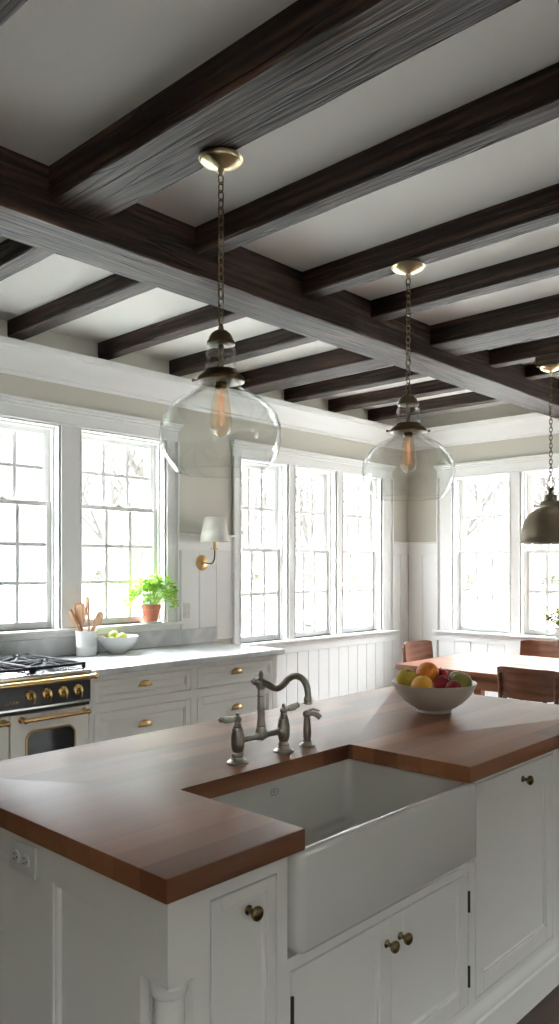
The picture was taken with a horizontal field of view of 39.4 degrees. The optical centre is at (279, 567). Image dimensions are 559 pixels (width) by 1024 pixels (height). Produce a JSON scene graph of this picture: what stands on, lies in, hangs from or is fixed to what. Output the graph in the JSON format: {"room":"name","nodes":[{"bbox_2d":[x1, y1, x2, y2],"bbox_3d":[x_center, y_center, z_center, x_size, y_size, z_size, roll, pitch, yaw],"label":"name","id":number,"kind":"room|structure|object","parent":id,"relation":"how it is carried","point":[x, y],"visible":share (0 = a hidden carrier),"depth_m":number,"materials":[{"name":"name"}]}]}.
{"room":"kitchen","nodes":[
{"label":"kitchen","id":0,"kind":"room"},
{"bbox_2d":[0,319,407,656],"bbox_3d":[-1.913,-0.095,5.084,0.240,3.220,9.890,0,0,43],"label":"wall","id":1,"kind":"structure","parent":0,"point":[201,496],"depth_m":6.28,"materials":[{"name":"beige paint"}]},
{"bbox_2d":[0,416,59,630],"bbox_3d":[-1.848,-0.282,5.149,0.235,1.395,0.755,0,0,43],"label":"window","id":2,"kind":"structure","parent":1,"relation":"in","point":[48,503],"depth_m":5.35,"materials":[{"name":"white paint"}]},
{"bbox_2d":[0,393,183,628],"bbox_3d":[-1.424,-0.350,5.389,0.056,1.530,1.929,0,0,43],"label":"trim","id":3,"kind":"structure","parent":1,"relation":"attached to","point":[71,419],"depth_m":5.42,"materials":[{"name":"white paint"}]},
{"bbox_2d":[0,621,183,641],"bbox_3d":[-1.510,0.445,5.470,0.290,0.060,1.945,0,0,43],"label":"trim","id":4,"kind":"structure","parent":1,"relation":"attached to","point":[31,634],"depth_m":5.42,"materials":[{"name":"white paint"}]},
{"bbox_2d":[140,620,160,622],"bbox_3d":[-0.976,0.408,5.906,0.168,0.014,0.168,0,0,43],"label":"saucer","id":5,"kind":"object","parent":4,"relation":"on","point":[158,621],"visible":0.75,"depth_m":5.85,"materials":[{"name":"white ceramic"}]},
{"bbox_2d":[120,572,178,621],"bbox_3d":[-0.944,0.217,5.856,0.309,0.382,0.495,0,0,43],"label":"potted herb","id":6,"kind":"object","parent":5,"relation":"on","point":[150,612],"visible":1,"depth_m":5.86,"materials":[{"name":"plant"}]},
{"bbox_2d":[140,604,160,621],"bbox_3d":[-0.976,0.343,5.906,0.156,0.132,0.156,0,0,43],"label":"terracotta pot","id":7,"kind":"object","parent":6,"relation":"attached to","point":[150,612],"depth_m":5.85,"materials":[{"name":"orange ceramic"}]},
{"bbox_2d":[0,627,216,656],"bbox_3d":[-1.476,0.537,5.360,0.020,0.123,2.810,0,0,43],"label":"backsplash","id":8,"kind":"structure","parent":1,"relation":"attached to","point":[49,647],"depth_m":5.73,"materials":[{"name":"stone"}]},
{"bbox_2d":[82,428,165,625],"bbox_3d":[-1.222,-0.282,5.818,0.235,1.395,0.753,0,0,43],"label":"window","id":9,"kind":"structure","parent":1,"relation":"in","point":[154,510],"depth_m":5.92,"materials":[{"name":"white paint"}]},
{"bbox_2d":[183,603,189,617],"bbox_3d":[-0.729,0.335,6.147,0.010,0.120,0.070,0,0,43],"label":"wall outlet","id":10,"kind":"object","parent":1,"relation":"attached to","point":[186,606],"visible":1,"depth_m":6.14,"materials":[{"name":"white plastic"}]},
{"bbox_2d":[0,335,410,450],"bbox_3d":[-1.774,-1.357,4.954,0.140,0.195,9.410,0,0,43],"label":"trim","id":11,"kind":"structure","parent":1,"relation":"attached to","point":[21,358],"depth_m":5.95,"materials":[{"name":"white paint"}]},
{"bbox_2d":[180,533,234,638],"bbox_3d":[-0.584,0.155,6.302,0.036,0.860,0.595,0,0,43],"label":"wall paneling","id":12,"kind":"structure","parent":1,"relation":"attached to","point":[209,591],"depth_m":6.31,"materials":[{"name":"white paint"}]},
{"bbox_2d":[196,516,229,569],"bbox_3d":[-0.524,-0.192,6.174,0.273,0.424,0.240,0,0,43],"label":"wall sconce","id":13,"kind":"object","parent":1,"relation":"attached to","point":[214,528],"visible":1,"depth_m":6.09,"materials":[{"name":"white fabric"}]},
{"bbox_2d":[241,458,287,642],"bbox_3d":[-0.216,-0.145,6.893,0.235,1.580,0.600,0,0,43],"label":"window","id":14,"kind":"structure","parent":1,"relation":"in","point":[277,474],"depth_m":7.04,"materials":[{"name":"white paint"}]},
{"bbox_2d":[230,439,396,643],"bbox_3d":[0.409,-0.212,7.348,0.056,1.715,2.354,0,0,43],"label":"trim","id":15,"kind":"structure","parent":1,"relation":"attached to","point":[240,448],"depth_m":7.22,"materials":[{"name":"white paint"}]},
{"bbox_2d":[296,466,335,636],"bbox_3d":[0.255,-0.145,7.396,0.235,1.580,0.600,0,0,43],"label":"window","id":16,"kind":"structure","parent":1,"relation":"in","point":[323,591],"depth_m":7.55,"materials":[{"name":"white paint"}]},
{"bbox_2d":[241,629,398,647],"bbox_3d":[0.333,0.675,7.440,0.290,0.060,2.400,0,0,43],"label":"window sill","id":17,"kind":"structure","parent":1,"relation":"attached to","point":[315,639],"depth_m":7.34,"materials":[{"name":"white paint"}]},
{"bbox_2d":[277,542,408,707],"bbox_3d":[0.426,0.550,7.379,0.041,1.650,2.838,0,0,43],"label":"wainscoting","id":18,"kind":"structure","parent":1,"relation":"attached to","point":[345,667],"depth_m":7.69,"materials":[{"name":"white paint"}]},
{"bbox_2d":[343,472,380,632],"bbox_3d":[0.747,-0.145,7.922,0.235,1.580,0.650,0,0,43],"label":"window","id":19,"kind":"structure","parent":1,"relation":"in","point":[369,558],"depth_m":8.10,"materials":[{"name":"white paint"}]},
{"bbox_2d":[0,0,558,418],"bbox_3d":[0.785,-1.665,2.559,7.150,0.120,9.410,0,0,43],"label":"ceiling","id":20,"kind":"structure","parent":0,"point":[70,70],"depth_m":2.90,"materials":[{"name":"white paint"}]},
{"bbox_2d":[0,0,27,26],"bbox_3d":[0.522,-1.538,0.850,5.200,0.135,0.115,0,0,43],"label":"joist","id":21,"kind":"object","parent":20,"relation":"attached to","point":[8,8],"visible":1,"depth_m":2.05,"materials":[{"name":"wood"}]},
{"bbox_2d":[0,238,53,280],"bbox_3d":[-1.538,-1.550,4.079,1.680,0.110,0.115,0,0,43],"label":"joist","id":22,"kind":"object","parent":20,"relation":"attached to","point":[15,256],"visible":0.48,"depth_m":3.79,"materials":[{"name":"brown wood"}]},
{"bbox_2d":[7,274,156,339],"bbox_3d":[-1.114,-1.552,4.532,1.680,0.105,0.116,0,0,43],"label":"joist","id":23,"kind":"object","parent":20,"relation":"attached to","point":[110,290],"visible":0.79,"depth_m":4.55,"materials":[{"name":"brown wood"}]},
{"bbox_2d":[98,305,245,359],"bbox_3d":[-0.650,-1.552,5.028,1.680,0.105,0.100,0,0,43],"label":"joist","id":24,"kind":"object","parent":20,"relation":"attached to","point":[206,317],"visible":0.76,"depth_m":5.06,"materials":[{"name":"brown wood"}]},
{"bbox_2d":[169,328,317,376],"bbox_3d":[-0.202,-1.552,5.506,1.680,0.105,0.115,0,0,43],"label":"joist","id":25,"kind":"object","parent":20,"relation":"attached to","point":[280,339],"visible":0.72,"depth_m":5.50,"materials":[{"name":"brown wood"}]},
{"bbox_2d":[0,146,558,418],"bbox_3d":[-0.500,-1.492,3.761,0.270,0.225,9.410,0,0,43],"label":"beam","id":26,"kind":"structure","parent":20,"relation":"attached to","point":[140,243],"depth_m":3.92,"materials":[{"name":"wood"}]},
{"bbox_2d":[49,0,520,220],"bbox_3d":[1.067,-1.535,1.433,5.200,0.140,0.260,0,0,43],"label":"joist","id":27,"kind":"object","parent":20,"relation":"attached to","point":[309,54],"visible":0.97,"depth_m":2.42,"materials":[{"name":"brown wood"}]},
{"bbox_2d":[159,147,281,477],"bbox_3d":[-0.209,-0.901,2.787,0.438,1.123,0.438,0,0,43],"label":"glass pendant","id":28,"kind":"object","parent":27,"relation":"hanging from","point":[221,160],"visible":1,"depth_m":2.77,"materials":[{"name":"clear glass"}]},
{"bbox_2d":[215,381,226,389],"bbox_3d":[-0.209,-0.651,2.787,0.045,0.021,0.045,0,0,43],"label":"socket","id":29,"kind":"object","parent":28,"relation":"attached to","point":[221,385],"depth_m":2.77,"materials":[{"name":"gold metal"}]},
{"bbox_2d":[229,348,390,393],"bbox_3d":[0.275,-1.538,6.016,1.680,0.135,0.240,0,0,43],"label":"joist","id":30,"kind":"object","parent":20,"relation":"attached to","point":[339,362],"visible":0.72,"depth_m":5.96,"materials":[{"name":"brown wood"}]},
{"bbox_2d":[284,366,428,402],"bbox_3d":[0.693,-1.550,6.463,1.680,0.110,0.115,0,0,43],"label":"joist","id":31,"kind":"object","parent":20,"relation":"attached to","point":[391,374],"visible":0.75,"depth_m":6.50,"materials":[{"name":"brown wood"}]},
{"bbox_2d":[195,62,558,257],"bbox_3d":[1.536,-1.545,1.935,5.200,0.120,0.105,0,0,43],"label":"joist","id":32,"kind":"object","parent":20,"relation":"attached to","point":[531,101],"visible":0.97,"depth_m":2.90,"materials":[{"name":"brown wood"}]},
{"bbox_2d":[328,379,466,412],"bbox_3d":[1.117,-1.552,6.916,1.680,0.105,0.118,0,0,43],"label":"joist","id":33,"kind":"object","parent":20,"relation":"attached to","point":[432,387],"visible":0.72,"depth_m":6.99,"materials":[{"name":"brown wood"}]},
{"bbox_2d":[302,183,558,298],"bbox_3d":[2.059,-1.545,2.493,5.200,0.120,0.115,0,0,43],"label":"joist","id":34,"kind":"object","parent":20,"relation":"attached to","point":[539,209],"visible":0.96,"depth_m":3.65,"materials":[{"name":"brown wood"}]},
{"bbox_2d":[362,260,455,500],"bbox_3d":[0.633,-0.913,3.838,0.457,1.140,0.457,0,0,43],"label":"glass pendant","id":35,"kind":"object","parent":34,"relation":"hanging from","point":[407,268],"visible":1,"depth_m":3.82,"materials":[{"name":"clear glass"}]},
{"bbox_2d":[403,432,412,437],"bbox_3d":[0.633,-0.654,3.838,0.047,0.021,0.047,0,0,43],"label":"socket","id":36,"kind":"object","parent":35,"relation":"attached to","point":[406,434],"depth_m":3.82,"materials":[{"name":"gold metal"}]},
{"bbox_2d":[368,392,500,420],"bbox_3d":[1.543,-1.552,7.371,1.680,0.105,0.107,0,0,43],"label":"joist","id":37,"kind":"object","parent":20,"relation":"attached to","point":[469,398],"visible":0.7,"depth_m":7.38,"materials":[{"name":"brown wood"}]},
{"bbox_2d":[370,246,558,321],"bbox_3d":[2.483,-1.552,2.946,5.200,0.105,0.115,0,0,43],"label":"joist","id":38,"kind":"object","parent":20,"relation":"attached to","point":[544,264],"visible":0.98,"depth_m":4.23,"materials":[{"name":"brown wood"}]},
{"bbox_2d":[430,294,558,355],"bbox_3d":[3.014,-1.538,3.514,5.200,0.135,0.350,0,0,43],"label":"joist","id":39,"kind":"object","parent":20,"relation":"attached to","point":[537,318],"visible":1,"depth_m":4.91,"materials":[{"name":"brown wood"}]},
{"bbox_2d":[489,336,558,367],"bbox_3d":[3.479,-1.548,4.010,5.200,0.115,0.110,0,0,43],"label":"joist","id":40,"kind":"object","parent":20,"relation":"attached to","point":[523,352],"visible":0.89,"depth_m":5.58,"materials":[{"name":"brown wood"}]},
{"bbox_2d":[520,353,558,543],"bbox_3d":[1.912,-0.830,5.497,0.418,1.310,0.418,0,0,43],"label":"dome pendant","id":41,"kind":"object","parent":40,"relation":"hanging from","point":[541,526],"visible":1,"depth_m":5.42,"materials":[{"name":"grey metal"}]},
{"bbox_2d":[540,486,558,507],"bbox_3d":[1.912,-0.500,5.497,0.160,0.162,0.160,0,0,43],"label":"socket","id":42,"kind":"object","parent":41,"relation":"attached to","point":[550,500],"depth_m":5.46,"materials":[{"name":"brown metal"}]},
{"bbox_2d":[525,364,558,379],"bbox_3d":[3.882,-1.555,4.441,5.200,0.100,0.110,0,0,43],"label":"joist","id":43,"kind":"object","parent":20,"relation":"attached to","point":[532,372],"visible":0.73,"depth_m":6.14,"materials":[{"name":"brown wood"}]},
{"bbox_2d":[408,404,558,656],"bbox_3d":[4.082,-0.095,6.082,7.150,3.220,0.240,0,0,43],"label":"wall","id":44,"kind":"structure","parent":0,"point":[422,480],"depth_m":8.10,"materials":[{"name":"beige paint"}]},
{"bbox_2d":[408,542,553,703],"bbox_3d":[3.991,0.550,5.976,7.138,1.650,0.041,0,0,43],"label":"trim","id":45,"kind":"structure","parent":44,"relation":"attached to","point":[422,555],"depth_m":8.23,"materials":[{"name":"white paint"}]},
{"bbox_2d":[453,473,508,632],"bbox_3d":[2.103,-0.145,7.930,0.634,1.580,0.235,0,0,43],"label":"window","id":46,"kind":"structure","parent":44,"relation":"in","point":[459,483],"depth_m":8.05,"materials":[{"name":"white paint"}]},
{"bbox_2d":[409,412,558,450],"bbox_3d":[3.953,-1.357,5.942,7.148,0.195,0.140,0,0,43],"label":"trim","id":47,"kind":"structure","parent":44,"relation":"attached to","point":[531,424],"depth_m":7.71,"materials":[{"name":"white paint"}]},
{"bbox_2d":[432,629,558,641],"bbox_3d":[2.879,0.675,7.167,3.250,0.060,0.290,0,0,43],"label":"window sill","id":48,"kind":"structure","parent":44,"relation":"attached to","point":[500,636],"depth_m":7.71,"materials":[{"name":"white paint"}]},
{"bbox_2d":[540,605,558,637],"bbox_3d":[2.581,0.477,7.199,0.376,0.336,0.265,0,0,29],"label":"plant","id":49,"kind":"object","parent":48,"relation":"on","point":[551,617],"visible":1,"depth_m":7.21,"materials":[{"name":"green plant"}]},
{"bbox_2d":[433,453,558,634],"bbox_3d":[2.802,-0.212,7.077,3.224,1.715,0.056,0,0,43],"label":"trim","id":50,"kind":"structure","parent":44,"relation":"attached to","point":[513,466],"depth_m":7.80,"materials":[{"name":"white paint"}]},
{"bbox_2d":[521,468,558,635],"bbox_3d":[2.646,-0.145,7.423,0.634,1.580,0.235,0,0,43],"label":"window","id":51,"kind":"structure","parent":44,"relation":"in","point":[527,477],"depth_m":7.57,"materials":[{"name":"white paint"}]},
{"bbox_2d":[517,985,558,1023],"bbox_3d":[0.785,1.565,2.559,7.150,0.100,9.410,0,0,43],"label":"floor","id":52,"kind":"structure","parent":0,"point":[546,1011],"depth_m":2.66,"materials":[{"name":"brown wood"}]},
{"bbox_2d":[0,653,98,760],"bbox_3d":[-1.714,1.030,4.435,0.846,0.970,1.061,0,0,43],"label":"range cooker","id":53,"kind":"object","parent":52,"relation":"on","point":[44,700],"visible":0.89,"depth_m":4.35,"materials":[{"name":"white metal"}]},
{"bbox_2d":[0,659,90,682],"bbox_3d":[-1.735,0.601,4.456,0.787,0.028,1.025,0,0,43],"label":"cooktop","id":54,"kind":"object","parent":53,"relation":"in","point":[68,670],"depth_m":4.38,"materials":[{"name":"black metal"}]},
{"bbox_2d":[87,665,193,743],"bbox_3d":[-1.112,1.077,5.153,0.789,0.875,0.805,0,0,43],"label":"base cabinet","id":55,"kind":"object","parent":52,"relation":"on","point":[121,705],"visible":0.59,"depth_m":4.88,"materials":[{"name":"white paint"}]},
{"bbox_2d":[53,642,284,675],"bbox_3d":[-0.821,0.620,5.464,0.806,0.040,1.667,0,0,43],"label":"countertop","id":56,"kind":"structure","parent":55,"relation":"on","point":[141,659],"depth_m":5.32,"materials":[{"name":"stone"}]},
{"bbox_2d":[75,630,96,656],"bbox_3d":[-1.323,0.514,5.340,0.145,0.170,0.145,0,0,43],"label":"utensil crock","id":57,"kind":"object","parent":56,"relation":"on","point":[86,641],"visible":0.97,"depth_m":5.28,"materials":[{"name":"white ceramic"}]},
{"bbox_2d":[68,609,80,630],"bbox_3d":[-1.368,0.434,5.336,0.156,0.308,0.036,0,0,6],"label":"wooden stirrer","id":58,"kind":"object","parent":57,"relation":"in","point":[72,615],"visible":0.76,"depth_m":5.33,"materials":[{"name":"brown wood"}]},
{"bbox_2d":[74,604,85,631],"bbox_3d":[-1.368,0.415,5.355,0.086,0.343,0.010,0,0,18],"label":"wooden paddle","id":59,"kind":"object","parent":57,"relation":"in","point":[80,609],"visible":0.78,"depth_m":5.35,"materials":[{"name":"brown wood"}]},
{"bbox_2d":[85,597,89,630],"bbox_3d":[-1.309,0.391,5.341,0.026,0.391,0.064,0,0,-30],"label":"wooden spatula","id":60,"kind":"object","parent":57,"relation":"in","point":[87,601],"visible":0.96,"depth_m":5.33,"materials":[{"name":"brown wood"}]},
{"bbox_2d":[91,611,100,630],"bbox_3d":[-1.287,0.441,5.330,0.133,0.294,0.068,0,0,-15],"label":"wooden spoon","id":61,"kind":"object","parent":57,"relation":"in","point":[97,617],"visible":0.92,"depth_m":5.32,"materials":[{"name":"brown wood"}]},
{"bbox_2d":[93,611,103,630],"bbox_3d":[-1.280,0.443,5.348,0.153,0.291,0.046,0,0,-25],"label":"wooden scoop","id":62,"kind":"object","parent":57,"relation":"in","point":[102,614],"visible":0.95,"depth_m":5.36,"materials":[{"name":"brown wood"}]},
{"bbox_2d":[97,634,138,653],"bbox_3d":[-1.137,0.538,5.481,0.294,0.122,0.294,0,0,43],"label":"serving bowl","id":63,"kind":"object","parent":56,"relation":"on","point":[112,645],"visible":0.94,"depth_m":5.39,"materials":[{"name":"white ceramic"}]},
{"bbox_2d":[108,631,118,637],"bbox_3d":[-1.172,0.483,5.513,0.079,0.081,0.080,0,0,-34],"label":"pear","id":64,"kind":"object","parent":63,"relation":"in","point":[114,634],"visible":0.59,"depth_m":5.48,"materials":[{"name":"green food"}]},
{"bbox_2d":[116,633,126,637],"bbox_3d":[-1.103,0.493,5.465,0.081,0.080,0.079,0,0,11],"label":"pear","id":65,"kind":"object","parent":63,"relation":"in","point":[121,635],"visible":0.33,"depth_m":5.44,"materials":[{"name":"green food"}]},
{"bbox_2d":[194,655,276,723],"bbox_3d":[-0.560,1.077,5.742,0.789,0.875,0.810,0,0,43],"label":"base cabinet","id":66,"kind":"object","parent":52,"relation":"on","point":[223,688],"visible":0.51,"depth_m":5.45,"materials":[{"name":"white paint"}]},
{"bbox_2d":[0,748,558,1023],"bbox_3d":[0.197,1.083,2.741,1.105,0.864,2.358,0,0,43],"label":"kitchen island","id":67,"kind":"object","parent":52,"relation":"on","point":[479,944],"visible":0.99,"depth_m":1.95,"materials":[{"name":"white paint"}]},
{"bbox_2d":[10,837,35,879],"bbox_3d":[-0.635,0.715,1.921,0.123,0.076,0.012,0,0,43],"label":"island outlet","id":68,"kind":"object","parent":67,"relation":"attached to","point":[22,855],"visible":1,"depth_m":1.91,"materials":[{"name":"white plastic"}]},
{"bbox_2d":[12,849,19,862],"bbox_3d":[-0.654,0.715,1.935,0.033,0.033,0.004,0,0,43],"label":"receptacle","id":69,"kind":"object","parent":68,"relation":"attached to","point":[15,852],"depth_m":1.93,"materials":[{"name":"white plastic"}]},
{"bbox_2d":[22,854,29,867],"bbox_3d":[-0.619,0.715,1.902,0.033,0.033,0.004,0,0,43],"label":"receptacle","id":70,"kind":"object","parent":68,"relation":"attached to","point":[25,857],"depth_m":1.90,"materials":[{"name":"white plastic"}]},
{"bbox_2d":[0,686,558,904],"bbox_3d":[0.194,0.625,2.754,1.110,0.050,2.390,0,0,43],"label":"island countertop","id":71,"kind":"structure","parent":67,"relation":"on","point":[139,812],"depth_m":2.31,"materials":[{"name":"brown wood"}]},
{"bbox_2d":[218,671,312,765],"bbox_3d":[-0.035,0.459,2.476,0.284,0.282,0.284,0,0,3],"label":"bridge faucet","id":72,"kind":"object","parent":71,"relation":"on","point":[238,739],"visible":1,"depth_m":2.45,"materials":[{"name":"silver metal"}]},
{"bbox_2d":[299,708,321,746],"bbox_3d":[0.103,0.536,2.642,0.075,0.128,0.054,0,0,-19],"label":"sprayer","id":73,"kind":"object","parent":71,"relation":"on","point":[307,713],"visible":1,"depth_m":2.63,"materials":[{"name":"silver metal"}]},
{"bbox_2d":[212,759,475,953],"bbox_3d":[0.141,0.773,2.256,0.514,0.244,0.817,0,0,43],"label":"farmhouse sink","id":74,"kind":"object","parent":71,"relation":"in","point":[377,836],"visible":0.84,"depth_m":2.17,"materials":[{"name":"white ceramic"}]},
{"bbox_2d":[392,678,476,713],"bbox_3d":[0.648,0.538,3.273,0.352,0.123,0.352,0,0,43],"label":"fruit bowl","id":75,"kind":"object","parent":71,"relation":"on","point":[434,700],"visible":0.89,"depth_m":3.15,"materials":[{"name":"white ceramic"}]},
{"bbox_2d":[396,669,416,685],"bbox_3d":[0.537,0.469,3.283,0.088,0.090,0.090,0,0,-42],"label":"apple","id":76,"kind":"object","parent":75,"relation":"in","point":[405,677],"visible":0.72,"depth_m":3.25,"materials":[{"name":"green food"}]},
{"bbox_2d":[411,676,433,687],"bbox_3d":[0.587,0.488,3.203,0.091,0.091,0.091,0,0,44],"label":"orange","id":77,"kind":"object","parent":75,"relation":"in","point":[419,681],"visible":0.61,"depth_m":3.17,"materials":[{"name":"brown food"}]},
{"bbox_2d":[416,662,438,682],"bbox_3d":[0.626,0.445,3.301,0.096,0.097,0.097,0,0,7],"label":"orange","id":78,"kind":"object","parent":75,"relation":"in","point":[428,669],"visible":0.8,"depth_m":3.27,"materials":[{"name":"orange food"}]},
{"bbox_2d":[434,675,449,687],"bbox_3d":[0.678,0.480,3.239,0.070,0.070,0.069,0,0,18],"label":"apple","id":79,"kind":"object","parent":75,"relation":"in","point":[441,681],"visible":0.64,"depth_m":3.21,"materials":[{"name":"brown food"}]},
{"bbox_2d":[439,667,448,677],"bbox_3d":[0.693,0.457,3.333,0.057,0.063,0.058,0,0,6],"label":"apple","id":80,"kind":"object","parent":75,"relation":"in","point":[443,672],"visible":0.48,"depth_m":3.31,"materials":[{"name":"brown food"}]},
{"bbox_2d":[445,680,460,687],"bbox_3d":[0.708,0.489,3.174,0.064,0.063,0.064,0,0,-6],"label":"apple","id":81,"kind":"object","parent":75,"relation":"in","point":[452,684],"visible":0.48,"depth_m":3.16,"materials":[{"name":"brown food"}]},
{"bbox_2d":[449,670,460,679],"bbox_3d":[0.761,0.473,3.337,0.071,0.075,0.071,0,0,37],"label":"apple","id":82,"kind":"object","parent":75,"relation":"in","point":[453,672],"visible":0.31,"depth_m":3.33,"materials":[{"name":"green food"}]},
{"bbox_2d":[450,673,471,686],"bbox_3d":[0.754,0.480,3.241,0.091,0.093,0.092,0,0,12],"label":"apple","id":83,"kind":"object","parent":75,"relation":"in","point":[464,679],"visible":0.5,"depth_m":3.21,"materials":[{"name":"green food"}]},
{"bbox_2d":[402,640,432,662],"bbox_3d":[1.362,1.083,6.792,0.473,0.866,0.440,0,0,43],"label":"dining chair","id":84,"kind":"object","parent":52,"relation":"on","point":[417,650],"visible":0.17,"depth_m":6.97,"materials":[{"name":"brown wood"}]},
{"bbox_2d":[395,652,558,695],"bbox_3d":[2.134,1.135,5.851,2.180,0.760,1.258,0,0,43],"label":"dining table","id":85,"kind":"object","parent":52,"relation":"on","point":[481,667],"visible":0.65,"depth_m":6.11,"materials":[{"name":"brown wood"}]},
{"bbox_2d":[497,666,558,704],"bbox_3d":[1.747,1.083,5.218,0.440,0.866,0.473,0,0,43],"label":"dining chair","id":86,"kind":"object","parent":52,"relation":"on","point":[536,685],"visible":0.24,"depth_m":5.04,"materials":[{"name":"brown wood"}]},
{"bbox_2d":[503,640,558,702],"bbox_3d":[2.227,1.083,6.814,0.440,0.866,0.473,0,0,43],"label":"dining chair","id":87,"kind":"object","parent":52,"relation":"on","point":[538,648],"visible":0.15,"depth_m":7.00,"materials":[{"name":"brown wood"}]},
{"label":"outside","id":88,"kind":"structure","parent":0,"visible":0},
{"bbox_2d":[0,581,558,635],"bbox_3d":[-0.703,2.190,21.202,150.000,0.150,150.000,0,0,43],"label":"ground","id":89,"kind":"structure","parent":88,"point":[28,612],"depth_m":41.77,"materials":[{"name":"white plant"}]},
{"bbox_2d":[0,575,10,604],"bbox_3d":[-16.330,1.112,44.037,2.249,1.951,2.271,0,0,43],"label":"shrub","id":90,"kind":"object","parent":89,"relation":"on","point":[4,587],"visible":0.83,"depth_m":44.26,"materials":[{"name":"white plant"}]},
{"bbox_2d":[82,570,117,604],"bbox_3d":[-10.227,1.143,43.941,2.239,2.042,2.202,0,0,43],"label":"shrub","id":91,"kind":"object","parent":89,"relation":"on","point":[97,577],"visible":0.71,"depth_m":43.90,"materials":[{"name":"plant"}]},
{"bbox_2d":[29,442,266,615],"bbox_3d":[-3.019,-1.653,15.377,6.969,7.543,3.933,0,0,23],"label":"bare tree","id":92,"kind":"object","parent":89,"relation":"on","point":[137,518],"visible":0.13,"depth_m":15.75,"materials":[{"name":"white plant"}]},
{"bbox_2d":[246,572,266,604],"bbox_3d":[-1.291,1.140,43.932,2.169,1.876,2.222,0,0,43],"label":"shrub","id":93,"kind":"object","parent":89,"relation":"on","point":[255,575],"visible":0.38,"depth_m":43.85,"materials":[{"name":"plant"}]},
{"bbox_2d":[241,468,315,633],"bbox_3d":[-0.378,-2.271,25.409,5.534,8.827,4.608,0,0,1],"label":"bare tree","id":94,"kind":"object","parent":89,"relation":"on","point":[244,573],"visible":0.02,"depth_m":25.34,"materials":[{"name":"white plant"}]},
{"bbox_2d":[241,469,354,600],"bbox_3d":[0.714,-1.097,18.500,3.737,6.458,4.531,0,0,2],"label":"bare tree","id":95,"kind":"object","parent":89,"relation":"on","point":[305,518],"visible":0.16,"depth_m":18.29,"materials":[{"name":"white plant"}]},
{"bbox_2d":[296,581,311,604],"bbox_3d":[1.874,1.262,43.978,2.122,1.713,2.134,0,0,18],"label":"shrub","id":96,"kind":"object","parent":89,"relation":"on","point":[297,596],"visible":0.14,"depth_m":43.77,"materials":[{"name":"white plant"}]},
{"bbox_2d":[300,615,554,630],"bbox_3d":[5.213,1.800,20.391,12.253,0.630,0.598,0,0,43],"label":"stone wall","id":97,"kind":"structure","parent":89,"relation":"on","point":[308,618],"depth_m":23.05,"materials":[{"name":"white stone"}]},
{"bbox_2d":[466,575,488,604],"bbox_3d":[10.636,1.244,44.029,2.324,1.735,2.188,0,0,43],"label":"shrub","id":98,"kind":"object","parent":89,"relation":"on","point":[468,579],"visible":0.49,"depth_m":43.80,"materials":[{"name":"plant"}]},
{"bbox_2d":[466,481,508,537],"bbox_3d":[4.084,-2.679,21.893,4.735,9.626,4.868,0,0,-13],"label":"bare tree","id":99,"kind":"object","parent":89,"relation":"on","point":[469,526],"visible":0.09,"depth_m":21.11,"materials":[{"name":"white plant"}]},
{"bbox_2d":[500,476,558,512],"bbox_3d":[6.683,-0.609,16.476,3.403,5.460,2.578,0,0,-24],"label":"bare tree","id":100,"kind":"object","parent":89,"relation":"on","point":[507,493],"visible":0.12,"depth_m":16.79,"materials":[{"name":"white plant"}]},
{"bbox_2d":[506,476,558,620],"bbox_3d":[9.435,-3.830,29.565,11.244,11.940,6.050,0,0,-30],"label":"bare tree","id":101,"kind":"object","parent":89,"relation":"on","point":[537,557],"visible":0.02,"depth_m":31.34,"materials":[{"name":"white plant"}]},
{"bbox_2d":[534,481,558,500],"bbox_3d":[8.845,-1.793,22.868,5.523,7.851,6.580,0,0,-36],"label":"bare tree","id":102,"kind":"object","parent":89,"relation":"on","point":[536,483],"visible":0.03,"depth_m":25.08,"materials":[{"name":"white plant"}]},
{"bbox_2d":[539,575,558,605],"bbox_3d":[15.400,1.255,43.965,2.093,1.692,2.196,0,0,43],"label":"shrub","id":103,"kind":"object","parent":89,"relation":"on","point":[556,580],"visible":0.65,"depth_m":43.89,"materials":[{"name":"plant"}]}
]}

